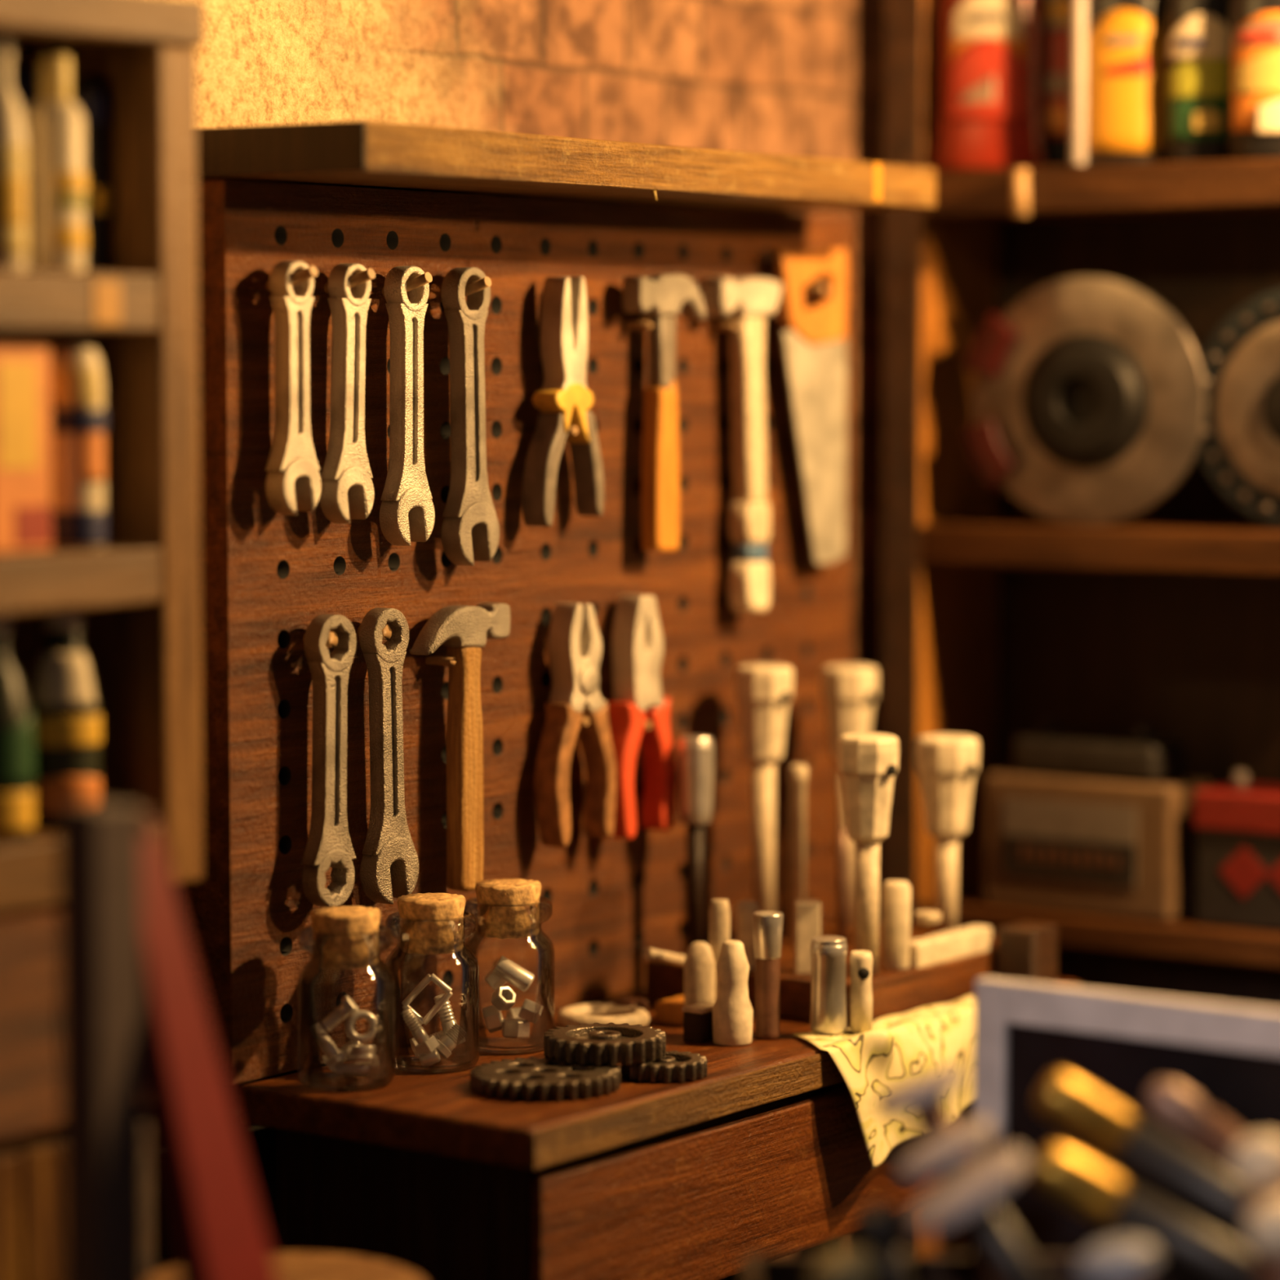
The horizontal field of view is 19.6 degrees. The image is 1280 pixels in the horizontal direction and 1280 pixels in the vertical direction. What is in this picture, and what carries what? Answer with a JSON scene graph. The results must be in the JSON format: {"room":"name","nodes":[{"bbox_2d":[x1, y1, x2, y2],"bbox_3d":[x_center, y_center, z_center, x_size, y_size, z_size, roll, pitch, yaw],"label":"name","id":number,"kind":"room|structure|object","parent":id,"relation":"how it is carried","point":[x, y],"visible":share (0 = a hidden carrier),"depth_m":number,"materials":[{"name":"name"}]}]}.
{"room":"workshop","nodes":[
{"label":"workshop","id":0,"kind":"room"},
{"bbox_2d":[191,0,884,1247],"bbox_3d":[-0.768,-0.181,5.610,0.100,3.200,4.900,3,5,36],"label":"wall","id":1,"kind":"structure","parent":0,"point":[794,77],"depth_m":6.48,"materials":[{"name":"brick"}]},
{"bbox_2d":[0,0,204,914],"bbox_3d":[-1.091,-0.241,4.713,0.420,1.197,1.140,3,5,36],"label":"shelving unit","id":2,"kind":"object","parent":1,"relation":"attached to","point":[138,594],"visible":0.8,"depth_m":5.00,"materials":[{"name":"brown wood"}]},
{"bbox_2d":[0,38,27,270],"bbox_3d":[-0.833,-0.632,4.836,0.070,0.300,0.069,3,5,36],"label":"bottle","id":3,"kind":"object","parent":2,"relation":"on","point":[13,153],"visible":0.96,"depth_m":4.82,"materials":[{"name":"beige paint"}]},
{"bbox_2d":[0,614,35,838],"bbox_3d":[-0.845,0.110,4.874,0.090,0.295,0.092,3,5,36],"label":"oil bottle","id":4,"kind":"object","parent":2,"relation":"on","point":[17,774],"visible":0.9,"depth_m":4.85,"materials":[{"name":"green plastic"}]},
{"bbox_2d":[10,66,39,270],"bbox_3d":[-0.828,-0.636,5.032,0.064,0.280,0.064,3,5,36],"label":"spray can","id":5,"kind":"object","parent":2,"relation":"on","point":[24,83],"visible":0.24,"depth_m":5.00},
{"bbox_2d":[0,345,52,552],"bbox_3d":[-0.839,-0.251,4.858,0.082,0.269,0.113,3,5,36],"label":"carton","id":6,"kind":"object","parent":2,"relation":"on","point":[25,465],"visible":1,"depth_m":4.84,"materials":[{"name":"yellow paint"}]},
{"bbox_2d":[26,53,87,271],"bbox_3d":[-0.771,-0.630,4.911,0.081,0.286,0.076,3,5,36],"label":"bottle","id":7,"kind":"object","parent":2,"relation":"on","point":[57,178],"visible":0.95,"depth_m":4.88,"materials":[{"name":"beige paint"}]},
{"bbox_2d":[30,608,101,828],"bbox_3d":[-0.772,0.104,4.982,0.090,0.290,0.092,3,5,36],"label":"oil bottle","id":8,"kind":"object","parent":2,"relation":"on","point":[64,707],"visible":0.85,"depth_m":4.95,"materials":[{"name":"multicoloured plastic"}]},
{"bbox_2d":[49,346,106,548],"bbox_3d":[-0.752,-0.257,4.947,0.083,0.268,0.082,3,5,36],"label":"canister","id":9,"kind":"object","parent":2,"relation":"on","point":[78,414],"visible":0.94,"depth_m":4.92,"materials":[{"name":"beige paint"}]},
{"bbox_2d":[72,75,109,272],"bbox_3d":[-0.740,-0.626,4.999,0.050,0.265,0.049,3,5,36],"label":"spray can","id":10,"kind":"object","parent":2,"relation":"on","point":[90,94],"visible":0.85,"depth_m":4.98,"materials":[{"name":"black plastic"}]},
{"bbox_2d":[143,882,741,1279],"bbox_3d":[-0.378,0.734,6.105,0.029,1.299,2.054,3,5,36],"label":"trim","id":11,"kind":"structure","parent":1,"relation":"attached to","point":[259,1143],"depth_m":5.78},
{"bbox_2d":[185,179,852,1084],"bbox_3d":[-0.122,-0.058,6.244,0.209,1.356,1.715,3,5,36],"label":"pegboard","id":12,"kind":"object","parent":1,"relation":"attached to","point":[266,575],"visible":0.61,"depth_m":6.06,"materials":[{"name":"brown wood"}]},
{"bbox_2d":[265,260,321,515],"bbox_3d":[-0.521,-0.378,5.569,0.039,0.380,0.092,3,5,36],"label":"wrench","id":13,"kind":"object","parent":12,"relation":"hanging from","point":[293,485],"visible":1,"depth_m":5.55,"materials":[{"name":"metal"}]},
{"bbox_2d":[300,613,356,906],"bbox_3d":[-0.477,0.185,5.672,0.034,0.449,0.102,3,5,36],"label":"wrench","id":14,"kind":"object","parent":12,"relation":"hanging from","point":[329,844],"visible":1,"depth_m":5.66,"materials":[{"name":"metal"}]},
{"bbox_2d":[319,262,374,523],"bbox_3d":[-0.448,-0.377,5.669,0.039,0.396,0.092,3,5,36],"label":"wrench","id":15,"kind":"object","parent":12,"relation":"hanging from","point":[347,489],"visible":1,"depth_m":5.66,"materials":[{"name":"metal"}]},
{"bbox_2d":[359,607,418,904],"bbox_3d":[-0.392,0.180,5.787,0.037,0.463,0.106,3,5,36],"label":"wrench","id":16,"kind":"object","parent":12,"relation":"hanging from","point":[389,864],"visible":1,"depth_m":5.77,"materials":[{"name":"metal"}]},
{"bbox_2d":[379,266,435,546],"bbox_3d":[-0.364,-0.365,5.787,0.040,0.436,0.094,3,5,36],"label":"wrench","id":17,"kind":"object","parent":12,"relation":"hanging from","point":[406,510],"visible":1,"depth_m":5.77,"materials":[{"name":"metal"}]},
{"bbox_2d":[409,602,510,891],"bbox_3d":[-0.286,0.174,5.933,0.044,0.459,0.211,3,5,36],"label":"hammer","id":18,"kind":"object","parent":12,"relation":"hanging from","point":[464,630],"visible":0.98,"depth_m":5.92,"materials":[{"name":"wood"}]},
{"bbox_2d":[440,266,499,565],"bbox_3d":[-0.271,-0.356,5.917,0.041,0.474,0.104,3,5,36],"label":"wrench","id":19,"kind":"object","parent":12,"relation":"hanging from","point":[470,529],"visible":0.99,"depth_m":5.90,"materials":[{"name":"metal"}]},
{"bbox_2d":[522,276,604,527],"bbox_3d":[-0.125,-0.394,6.122,0.054,0.410,0.166,3,5,36],"label":"pliers","id":20,"kind":"object","parent":12,"relation":"hanging from","point":[563,400],"visible":1,"depth_m":6.09,"materials":[{"name":"metal"}]},
{"bbox_2d":[534,603,616,847],"bbox_3d":[-0.104,0.139,6.183,0.058,0.403,0.169,3,5,36],"label":"pliers","id":21,"kind":"object","parent":12,"relation":"hanging from","point":[575,640],"visible":1,"depth_m":6.15,"materials":[{"name":"metal"}]},
{"bbox_2d":[607,594,677,839],"bbox_3d":[-0.001,0.128,6.330,0.052,0.414,0.163,3,5,36],"label":"pliers","id":22,"kind":"object","parent":12,"relation":"hanging from","point":[637,644],"visible":0.93,"depth_m":6.29,"materials":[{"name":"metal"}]},
{"bbox_2d":[622,273,706,551],"bbox_3d":[0.042,-0.388,6.346,0.046,0.475,0.194,3,5,36],"label":"hammer","id":23,"kind":"object","parent":12,"relation":"hanging from","point":[660,298],"visible":1,"depth_m":6.32,"materials":[{"name":"wood"}]},
{"bbox_2d":[700,275,782,611],"bbox_3d":[0.179,-0.343,6.542,0.055,0.591,0.188,3,5,36],"label":"hammer","id":24,"kind":"object","parent":12,"relation":"hanging from","point":[746,301],"visible":0.98,"depth_m":6.54,"materials":[{"name":"metal"}]},
{"bbox_2d":[774,248,847,564],"bbox_3d":[0.312,-0.422,6.715,0.022,0.572,0.220,3,5,36],"label":"saw","id":25,"kind":"object","parent":12,"relation":"hanging from","point":[815,340],"visible":1,"depth_m":6.73,"materials":[{"name":"silver wood"}]},
{"bbox_2d":[196,120,936,212],"bbox_3d":[-0.092,-0.757,6.077,0.392,0.090,1.577,3,5,36],"label":"shelf","id":26,"kind":"object","parent":1,"relation":"attached to","point":[371,154],"visible":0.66,"depth_m":5.75,"materials":[{"name":"brown wood"}]},
{"bbox_3d":[0.925,1.563,4.135,4.720,0.060,6.100,3,5,36],"label":"floor","id":27,"kind":"structure","parent":0,"visible":0},
{"bbox_2d":[0,904,155,1279],"bbox_3d":[-1.118,0.924,4.763,0.417,1.122,0.999,3,5,36],"label":"base cabinet","id":28,"kind":"object","parent":27,"relation":"on","point":[32,1215],"visible":0.3,"depth_m":4.84,"materials":[{"name":"brown wood"}]},
{"bbox_2d":[58,800,277,1279],"bbox_3d":[-0.492,0.849,4.535,0.414,1.305,0.158,1,4,8],"label":"stand","id":29,"kind":"object","parent":27,"relation":"on","point":[135,1016],"visible":1,"depth_m":4.50,"materials":[{"name":"grey paint"}]},
{"bbox_2d":[145,1251,425,1279],"bbox_3d":[-0.480,1.164,4.943,0.404,0.619,0.404,3,5,36],"label":"stool","id":30,"kind":"object","parent":27,"relation":"on","point":[288,1265],"visible":0.58,"depth_m":5.02,"materials":[{"name":"brown wood"}]},
{"bbox_2d":[240,978,1080,1279],"bbox_3d":[0.086,1.011,6.104,0.565,0.750,1.583,3,5,36],"label":"workbench","id":31,"kind":"object","parent":27,"relation":"on","point":[428,1175],"visible":0.55,"depth_m":5.56,"materials":[{"name":"brown wood"}]},
{"bbox_2d":[297,906,395,1090],"bbox_3d":[-0.444,0.538,5.603,0.147,0.264,0.147,3,5,36],"label":"glass jar","id":32,"kind":"object","parent":31,"relation":"on","point":[340,937],"visible":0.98,"depth_m":5.57,"materials":[{"name":"glass"}]},
{"bbox_2d":[315,1022,345,1066],"bbox_3d":[-0.470,0.609,5.590,0.054,0.067,0.032,1,4,12],"label":"bolt","id":33,"kind":"object","parent":32,"relation":"in","point":[331,1052],"visible":1,"depth_m":5.58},
{"bbox_2d":[321,995,359,1031],"bbox_3d":[-0.451,0.563,5.595,0.058,0.054,0.033,1,4,9],"label":"bolt","id":34,"kind":"object","parent":32,"relation":"in","point":[348,1006],"visible":1,"depth_m":5.58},
{"bbox_2d":[334,1060,371,1075],"bbox_3d":[-0.427,0.647,5.596,0.066,0.032,0.030,0,4,-6],"label":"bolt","id":35,"kind":"object","parent":32,"relation":"in","point":[359,1068],"visible":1,"depth_m":5.59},
{"bbox_2d":[346,1044,373,1061],"bbox_3d":[-0.419,0.623,5.598,0.048,0.028,0.048,3,5,36],"label":"nut","id":36,"kind":"object","parent":32,"relation":"in","point":[357,1052],"visible":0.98,"depth_m":5.58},
{"bbox_2d":[345,1009,376,1042],"bbox_3d":[-0.418,0.581,5.576,0.049,0.048,0.017,-1,4,-13],"label":"washer","id":37,"kind":"object","parent":32,"relation":"in","point":[357,1037],"visible":1,"depth_m":5.57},
{"bbox_2d":[385,893,479,1072],"bbox_3d":[-0.323,0.528,5.742,0.147,0.264,0.147,3,5,36],"label":"glass jar","id":38,"kind":"object","parent":31,"relation":"on","point":[425,923],"depth_m":5.71,"materials":[{"name":"glass"}]},
{"bbox_2d":[402,1008,439,1055],"bbox_3d":[-0.338,0.604,5.710,0.058,0.076,0.034,1,4,14],"label":"bolt","id":39,"kind":"object","parent":38,"relation":"in","point":[426,1044],"visible":1,"depth_m":5.70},
{"bbox_2d":[433,993,457,1034],"bbox_3d":[-0.295,0.592,5.774,0.050,0.084,0.035,1,4,17],"label":"bolt","id":40,"kind":"object","parent":38,"relation":"in","point":[447,1020],"visible":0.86,"depth_m":5.76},
{"bbox_2d":[436,1023,459,1058],"bbox_3d":[-0.296,0.621,5.737,0.056,0.055,0.034,-2,5,-28],"label":"bolt","id":41,"kind":"object","parent":38,"relation":"in","point":[447,1042],"visible":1,"depth_m":5.72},
{"bbox_2d":[462,878,554,1053],"bbox_3d":[-0.209,0.516,5.900,0.147,0.264,0.147,3,5,36],"label":"glass jar","id":42,"kind":"object","parent":31,"relation":"on","point":[502,908],"visible":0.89,"depth_m":5.86,"materials":[{"name":"glass"}]},
{"bbox_2d":[482,1004,502,1032],"bbox_3d":[-0.233,0.601,5.894,0.036,0.047,0.040,0,4,0],"label":"nut","id":43,"kind":"object","parent":42,"relation":"in","point":[492,1016],"visible":1,"depth_m":5.88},
{"bbox_2d":[491,986,515,1010],"bbox_3d":[-0.215,0.567,5.867,0.037,0.039,0.037,-4,6,-40],"label":"nut","id":44,"kind":"object","parent":42,"relation":"in","point":[504,997],"visible":1,"depth_m":5.86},
{"bbox_2d":[492,955,534,991],"bbox_3d":[-0.201,0.530,5.886,0.068,0.057,0.032,0,4,0],"label":"steel sleeve","id":45,"kind":"object","parent":42,"relation":"in","point":[505,969],"visible":1,"depth_m":5.87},
{"bbox_2d":[502,1017,529,1038],"bbox_3d":[-0.197,0.615,5.879,0.046,0.032,0.048,3,5,36],"label":"nut","id":46,"kind":"object","parent":42,"relation":"in","point":[512,1028],"visible":1,"depth_m":5.86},
{"bbox_2d":[518,999,541,1022],"bbox_3d":[-0.173,0.588,5.875,0.041,0.041,0.035,0,4,0],"label":"nut","id":47,"kind":"object","parent":42,"relation":"in","point":[526,1012],"visible":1,"depth_m":5.86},
{"bbox_2d":[470,1056,620,1102],"bbox_3d":[-0.142,0.660,5.577,0.225,0.027,0.226,3,5,36],"label":"gear","id":48,"kind":"object","parent":31,"relation":"on","point":[544,1079],"visible":0.98,"depth_m":5.52,"materials":[{"name":"metal"}]},
{"bbox_2d":[543,1022,666,1066],"bbox_3d":[-0.054,0.619,5.687,0.188,0.035,0.188,3,5,36],"label":"gear","id":49,"kind":"object","parent":48,"relation":"on","point":[597,1044],"visible":1,"depth_m":5.63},
{"bbox_2d":[555,998,649,1026],"bbox_3d":[-0.054,0.617,6.089,0.154,0.033,0.177,3,5,36],"label":"ring","id":50,"kind":"object","parent":31,"relation":"on","point":[632,1011],"visible":0.77,"depth_m":6.08,"materials":[{"name":"beige paint"}]},
{"bbox_2d":[621,1050,706,1083],"bbox_3d":[0.037,0.652,5.673,0.131,0.028,0.132,3,5,36],"label":"gear","id":51,"kind":"object","parent":31,"relation":"on","point":[676,1066],"visible":0.89,"depth_m":5.62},
{"bbox_2d":[655,995,684,1025],"bbox_3d":[0.074,0.613,6.151,0.060,0.034,0.090,3,5,36],"label":"wood offcut","id":52,"kind":"object","parent":31,"relation":"on","point":[667,1011],"visible":0.4,"depth_m":6.12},
{"bbox_2d":[681,1002,714,1043],"bbox_3d":[0.100,0.616,5.971,0.040,0.056,0.060,3,5,36],"label":"block","id":53,"kind":"object","parent":31,"relation":"on","point":[697,1018],"visible":0.81,"depth_m":5.95,"materials":[{"name":"brown wood"}]},
{"bbox_2d":[684,942,715,1006],"bbox_3d":[0.098,0.565,6.084,0.051,0.141,0.028,0,4,0],"label":"wooden peg","id":54,"kind":"object","parent":31,"relation":"on","point":[699,963],"visible":0.62,"depth_m":6.07,"materials":[{"name":"beige paint"}]},
{"bbox_2d":[708,899,729,1000],"bbox_3d":[0.131,0.530,6.101,0.035,0.208,0.021,-1,4,-8],"label":"wooden peg","id":55,"kind":"object","parent":31,"relation":"on","point":[719,909],"visible":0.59,"depth_m":6.09,"materials":[{"name":"beige paint"}]},
{"bbox_2d":[712,939,752,1046],"bbox_3d":[0.148,0.564,5.941,0.066,0.165,0.066,3,5,36],"label":"handle","id":56,"kind":"object","parent":31,"relation":"on","point":[732,1010],"visible":1,"depth_m":5.92,"materials":[{"name":"white paint"}]},
{"bbox_2d":[752,911,782,1039],"bbox_3d":[0.206,0.541,5.984,0.049,0.203,0.049,3,5,36],"label":"tube","id":57,"kind":"object","parent":31,"relation":"on","point":[767,925],"visible":1,"depth_m":5.97,"materials":[{"name":"wood"}]},
{"bbox_2d":[645,919,997,1025],"bbox_3d":[0.354,0.573,6.451,0.425,0.069,0.595,3,5,36],"label":"tool rack","id":58,"kind":"object","parent":31,"relation":"on","point":[895,992],"visible":0.37,"depth_m":6.29,"materials":[{"name":"brown wood"}]},
{"bbox_2d":[642,947,685,966],"bbox_3d":[0.046,0.526,6.155,0.018,0.048,0.125,3,5,36],"label":"wooden dowel","id":59,"kind":"object","parent":58,"relation":"attached to","point":[647,953],"visible":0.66,"depth_m":6.13,"materials":[{"name":"beige paint"}]},
{"bbox_2d":[677,735,714,946],"bbox_3d":[0.096,0.354,6.381,0.061,0.378,0.061,-3,5,-31],"label":"screwdriver","id":60,"kind":"object","parent":58,"relation":"on","point":[695,753],"visible":0.97,"depth_m":6.36,"materials":[{"name":"silver metal"}]},
{"bbox_2d":[735,900,759,969],"bbox_3d":[0.180,0.496,6.235,0.040,0.115,0.021,0,4,6],"label":"scraper","id":61,"kind":"object","parent":58,"relation":"on","point":[744,909],"visible":0.62,"depth_m":6.23,"materials":[{"name":"white paint"}]},
{"bbox_2d":[733,663,793,911],"bbox_3d":[0.219,0.288,6.529,0.108,0.487,0.101,3,5,36],"label":"chisel","id":62,"kind":"object","parent":58,"relation":"on","point":[763,692],"visible":0.93,"depth_m":6.50,"materials":[{"name":"beige paint"}]},
{"bbox_2d":[788,764,807,948],"bbox_3d":[0.275,0.377,6.460,0.033,0.320,0.033,3,5,36],"label":"rod","id":63,"kind":"object","parent":58,"relation":"on","point":[797,778],"visible":0.92,"depth_m":6.45,"materials":[{"name":"beige paint"}]},
{"bbox_2d":[794,899,821,974],"bbox_3d":[0.280,0.496,6.202,0.042,0.121,0.042,0,4,0],"label":"bar","id":64,"kind":"object","parent":58,"relation":"on","point":[806,912],"visible":0.8,"depth_m":6.18,"materials":[{"name":"white paint"}]},
{"bbox_2d":[836,828,848,944],"bbox_3d":[0.355,0.432,6.506,0.021,0.203,0.021,3,5,36],"label":"rod","id":65,"kind":"object","parent":58,"relation":"on","point":[842,857],"visible":0.82,"depth_m":6.50,"materials":[{"name":"brown wood"}]},
{"bbox_2d":[820,664,878,927],"bbox_3d":[0.379,0.282,6.704,0.108,0.472,0.101,3,5,36],"label":"chisel","id":66,"kind":"object","parent":58,"relation":"on","point":[849,692],"visible":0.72,"depth_m":6.66,"materials":[{"name":"beige paint"}]},
{"bbox_2d":[836,733,899,975],"bbox_3d":[0.380,0.358,6.173,0.108,0.400,0.101,3,5,36],"label":"chisel","id":67,"kind":"object","parent":58,"relation":"on","point":[868,763],"visible":0.96,"depth_m":6.14,"materials":[{"name":"beige paint"}]},
{"bbox_2d":[881,880,911,969],"bbox_3d":[0.430,0.479,6.235,0.049,0.149,0.029,0,4,0],"label":"wooden peg","id":68,"kind":"object","parent":58,"relation":"on","point":[895,895],"visible":1,"depth_m":6.22,"materials":[{"name":"white paint"}]},
{"bbox_2d":[915,733,979,934],"bbox_3d":[0.537,0.351,6.475,0.115,0.368,0.108,3,5,36],"label":"chisel","id":69,"kind":"object","parent":58,"relation":"on","point":[947,765],"visible":0.96,"depth_m":6.44,"materials":[{"name":"beige paint"}]},
{"bbox_3d":[0.526,0.546,6.359,0.034,0.004,0.227,3,5,36],"label":"spacer","id":70,"kind":"object","parent":58,"relation":"on","visible":0},
{"bbox_2d":[908,924,991,968],"bbox_3d":[0.525,0.526,6.358,0.037,0.044,0.247,3,5,36],"label":"plank","id":71,"kind":"object","parent":70,"relation":"on","point":[940,948],"visible":1,"depth_m":6.33,"materials":[{"name":"paint"}]},
{"bbox_2d":[913,910,941,924],"bbox_3d":[0.490,0.472,6.320,0.048,0.018,0.048,3,5,36],"label":"socket","id":72,"kind":"object","parent":71,"relation":"on","point":[924,917],"visible":1,"depth_m":6.30,"materials":[{"name":"beige paint"}]},
{"bbox_2d":[791,950,974,1168],"bbox_3d":[0.426,0.664,6.118,0.160,0.335,0.568,3,5,36],"label":"paper","id":73,"kind":"object","parent":31,"relation":"on","point":[899,1049],"depth_m":6.00,"materials":[{"name":"paper"}]},
{"bbox_2d":[809,935,847,1034],"bbox_3d":[0.305,0.557,5.994,0.060,0.153,0.060,3,5,36],"label":"socket","id":74,"kind":"object","parent":73,"relation":"on","point":[828,953],"visible":1,"depth_m":5.97,"materials":[{"name":"silver metal"}]},
{"bbox_2d":[997,921,1057,984],"bbox_3d":[0.674,0.552,6.447,0.075,0.112,0.087,3,5,36],"label":"wooden block","id":75,"kind":"object","parent":31,"relation":"on","point":[1027,951],"visible":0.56,"depth_m":6.42,"materials":[{"name":"brown wood"}]},
{"bbox_2d":[741,1253,1206,1279],"bbox_3d":[0.590,1.148,4.590,0.920,0.700,0.380,0,4,0],"label":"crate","id":76,"kind":"object","parent":27,"relation":"on","point":[753,1266],"visible":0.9,"depth_m":4.74,"materials":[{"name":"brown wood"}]},
{"bbox_2d":[808,1245,880,1279],"bbox_3d":[0.254,0.801,4.513,0.098,0.126,0.092,3,5,36],"label":"rod","id":77,"kind":"object","parent":76,"relation":"in","point":[846,1263],"visible":1,"depth_m":4.48,"materials":[{"name":"grey plastic"}]},
{"bbox_2d":[853,1201,911,1279],"bbox_3d":[0.306,0.773,4.578,0.086,0.160,0.060,-1,4,-9],"label":"rod","id":78,"kind":"object","parent":76,"relation":"in","point":[880,1228],"visible":0.94,"depth_m":4.55,"materials":[{"name":"grey plastic"}]},
{"bbox_2d":[875,1065,997,1279],"bbox_3d":[0.386,0.694,4.668,0.190,0.313,0.123,3,5,36],"label":"rod","id":79,"kind":"object","parent":76,"relation":"in","point":[923,1095],"visible":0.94,"depth_m":4.66,"materials":[{"name":"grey metal"}]},
{"bbox_2d":[897,1117,1004,1279],"bbox_3d":[0.414,0.723,4.585,0.197,0.270,0.127,-1,4,-11],"label":"rod","id":80,"kind":"object","parent":76,"relation":"in","point":[945,1153],"visible":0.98,"depth_m":4.54,"materials":[{"name":"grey metal"}]},
{"bbox_2d":[908,1146,1047,1279],"bbox_3d":[0.417,0.740,4.456,0.200,0.258,0.169,3,5,36],"label":"hammer","id":81,"kind":"object","parent":76,"relation":"in","point":[971,1193],"visible":1,"depth_m":4.44,"materials":[{"name":"grey plastic"}]},
{"bbox_2d":[1076,1236,1160,1279],"bbox_3d":[0.577,0.791,4.461,0.104,0.146,0.102,3,5,36],"label":"rod","id":82,"kind":"object","parent":76,"relation":"in","point":[1122,1258],"visible":1,"depth_m":4.42,"materials":[{"name":"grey metal"}]},
{"bbox_2d":[1035,1070,1246,1238],"bbox_3d":[0.740,0.703,4.634,0.492,0.331,0.064,0,4,3],"label":"screwdriver","id":83,"kind":"object","parent":76,"relation":"in","point":[1072,1104],"visible":0.98,"depth_m":4.61,"materials":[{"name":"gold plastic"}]},
{"bbox_2d":[1031,1142,1256,1279],"bbox_3d":[0.683,0.747,4.569,0.402,0.254,0.064,0,4,3],"label":"screwdriver","id":84,"kind":"object","parent":76,"relation":"in","point":[1066,1175],"visible":1,"depth_m":4.54,"materials":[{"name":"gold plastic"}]},
{"bbox_2d":[1145,1079,1249,1177],"bbox_3d":[0.829,0.709,4.699,0.378,0.305,0.060,0,4,4],"label":"rod","id":85,"kind":"object","parent":76,"relation":"in","point":[1180,1109],"visible":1,"depth_m":4.68,"materials":[{"name":"wood"}]},
{"bbox_2d":[1231,1133,1279,1279],"bbox_3d":[0.768,0.729,4.503,0.106,0.258,0.080,3,5,36],"label":"rod","id":86,"kind":"object","parent":76,"relation":"in","point":[1255,1159],"visible":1,"depth_m":4.48,"materials":[{"name":"wood"}]},
{"bbox_2d":[1245,1195,1279,1279],"bbox_3d":[0.778,0.764,4.419,0.106,0.207,0.103,3,5,36],"label":"rod","id":87,"kind":"object","parent":76,"relation":"in","point":[1263,1223],"visible":1,"depth_m":4.39,"materials":[{"name":"beige metal"}]},
{"bbox_2d":[880,0,1279,1253],"bbox_3d":[0.999,0.022,6.920,1.100,2.600,0.306,3,5,36],"label":"shelving unit","id":88,"kind":"object","parent":27,"relation":"on","point":[1001,618],"visible":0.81,"depth_m":7.06,"materials":[{"name":"brown wood"}]},
{"bbox_2d":[935,0,1044,169],"bbox_3d":[0.658,-1.135,6.963,0.208,0.500,0.102,1,4,18],"label":"spray can","id":89,"kind":"object","parent":88,"relation":"on","point":[990,115],"visible":0.99,"depth_m":6.93,"materials":[{"name":"red plastic"}]},
{"bbox_2d":[1012,168,1029,216],"bbox_3d":[0.705,-0.828,6.862,0.032,0.087,0.032,3,5,36],"label":"wooden peg","id":90,"kind":"object","parent":88,"relation":"hanging from","point":[1020,201],"visible":1,"depth_m":6.85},
{"bbox_2d":[1039,0,1075,166],"bbox_3d":[0.793,-1.123,7.007,0.125,0.470,0.097,3,5,36],"label":"oil bottle","id":91,"kind":"object","parent":88,"relation":"on","point":[1055,91],"visible":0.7,"depth_m":6.97,"materials":[{"name":"black plastic"}]},
{"bbox_2d":[1070,0,1087,164],"bbox_3d":[0.805,-1.073,6.808,0.029,0.400,0.029,3,5,36],"label":"tube","id":92,"kind":"object","parent":88,"relation":"on","point":[1078,7],"visible":1,"depth_m":6.80,"materials":[{"name":"grey plastic"}]},
{"bbox_2d":[961,275,1207,525],"bbox_3d":[0.821,-0.444,6.891,0.472,0.464,0.068,3,5,31],"label":"disc","id":93,"kind":"object","parent":88,"relation":"on","point":[1089,396],"visible":1,"depth_m":6.88,"materials":[{"name":"metal"}]},
{"bbox_2d":[984,720,1211,922],"bbox_3d":[0.861,0.333,7.005,0.400,0.352,0.178,3,5,36],"label":"toolbox","id":94,"kind":"object","parent":88,"relation":"on","point":[1082,823],"visible":0.94,"depth_m":6.93,"materials":[{"name":"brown plastic"}]},
{"bbox_2d":[1084,0,1167,164],"bbox_3d":[0.895,-1.104,6.819,0.165,0.460,0.121,3,5,36],"label":"oil bottle","id":95,"kind":"object","parent":88,"relation":"on","point":[1126,39],"visible":0.94,"depth_m":6.78,"materials":[{"name":"yellow plastic"}]},
{"bbox_2d":[1164,0,1231,162],"bbox_3d":[1.022,-1.093,6.738,0.134,0.450,0.102,3,5,36],"label":"oil bottle","id":96,"kind":"object","parent":88,"relation":"on","point":[1197,32],"visible":0.96,"depth_m":6.71,"materials":[{"name":"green plastic"}]},
{"bbox_2d":[1193,770,1279,931],"bbox_3d":[1.164,0.384,6.809,0.249,0.279,0.172,3,5,36],"label":"battery","id":97,"kind":"object","parent":88,"relation":"on","point":[1238,821],"visible":1,"depth_m":6.76,"materials":[{"name":"grey plastic"}]},
{"bbox_2d":[1196,288,1279,527],"bbox_3d":[1.200,-0.420,6.712,0.444,0.444,0.050,2,5,29],"label":"disc","id":98,"kind":"object","parent":88,"relation":"on","point":[1238,450],"visible":1,"depth_m":6.76,"materials":[{"name":"metal"}]},
{"bbox_2d":[1227,0,1279,159],"bbox_3d":[1.139,-1.091,6.641,0.163,0.460,0.123,3,5,36],"label":"oil bottle","id":99,"kind":"object","parent":88,"relation":"on","point":[1254,46],"visible":0.98,"depth_m":6.61,"materials":[{"name":"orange plastic"}]},
{"bbox_2d":[973,976,1279,1253],"bbox_3d":[0.735,0.973,5.033,0.620,0.985,0.070,3,5,36],"label":"framed board","id":100,"kind":"object","parent":27,"relation":"on","point":[1119,1043],"visible":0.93,"depth_m":5.05,"materials":[{"name":"grey paint"}]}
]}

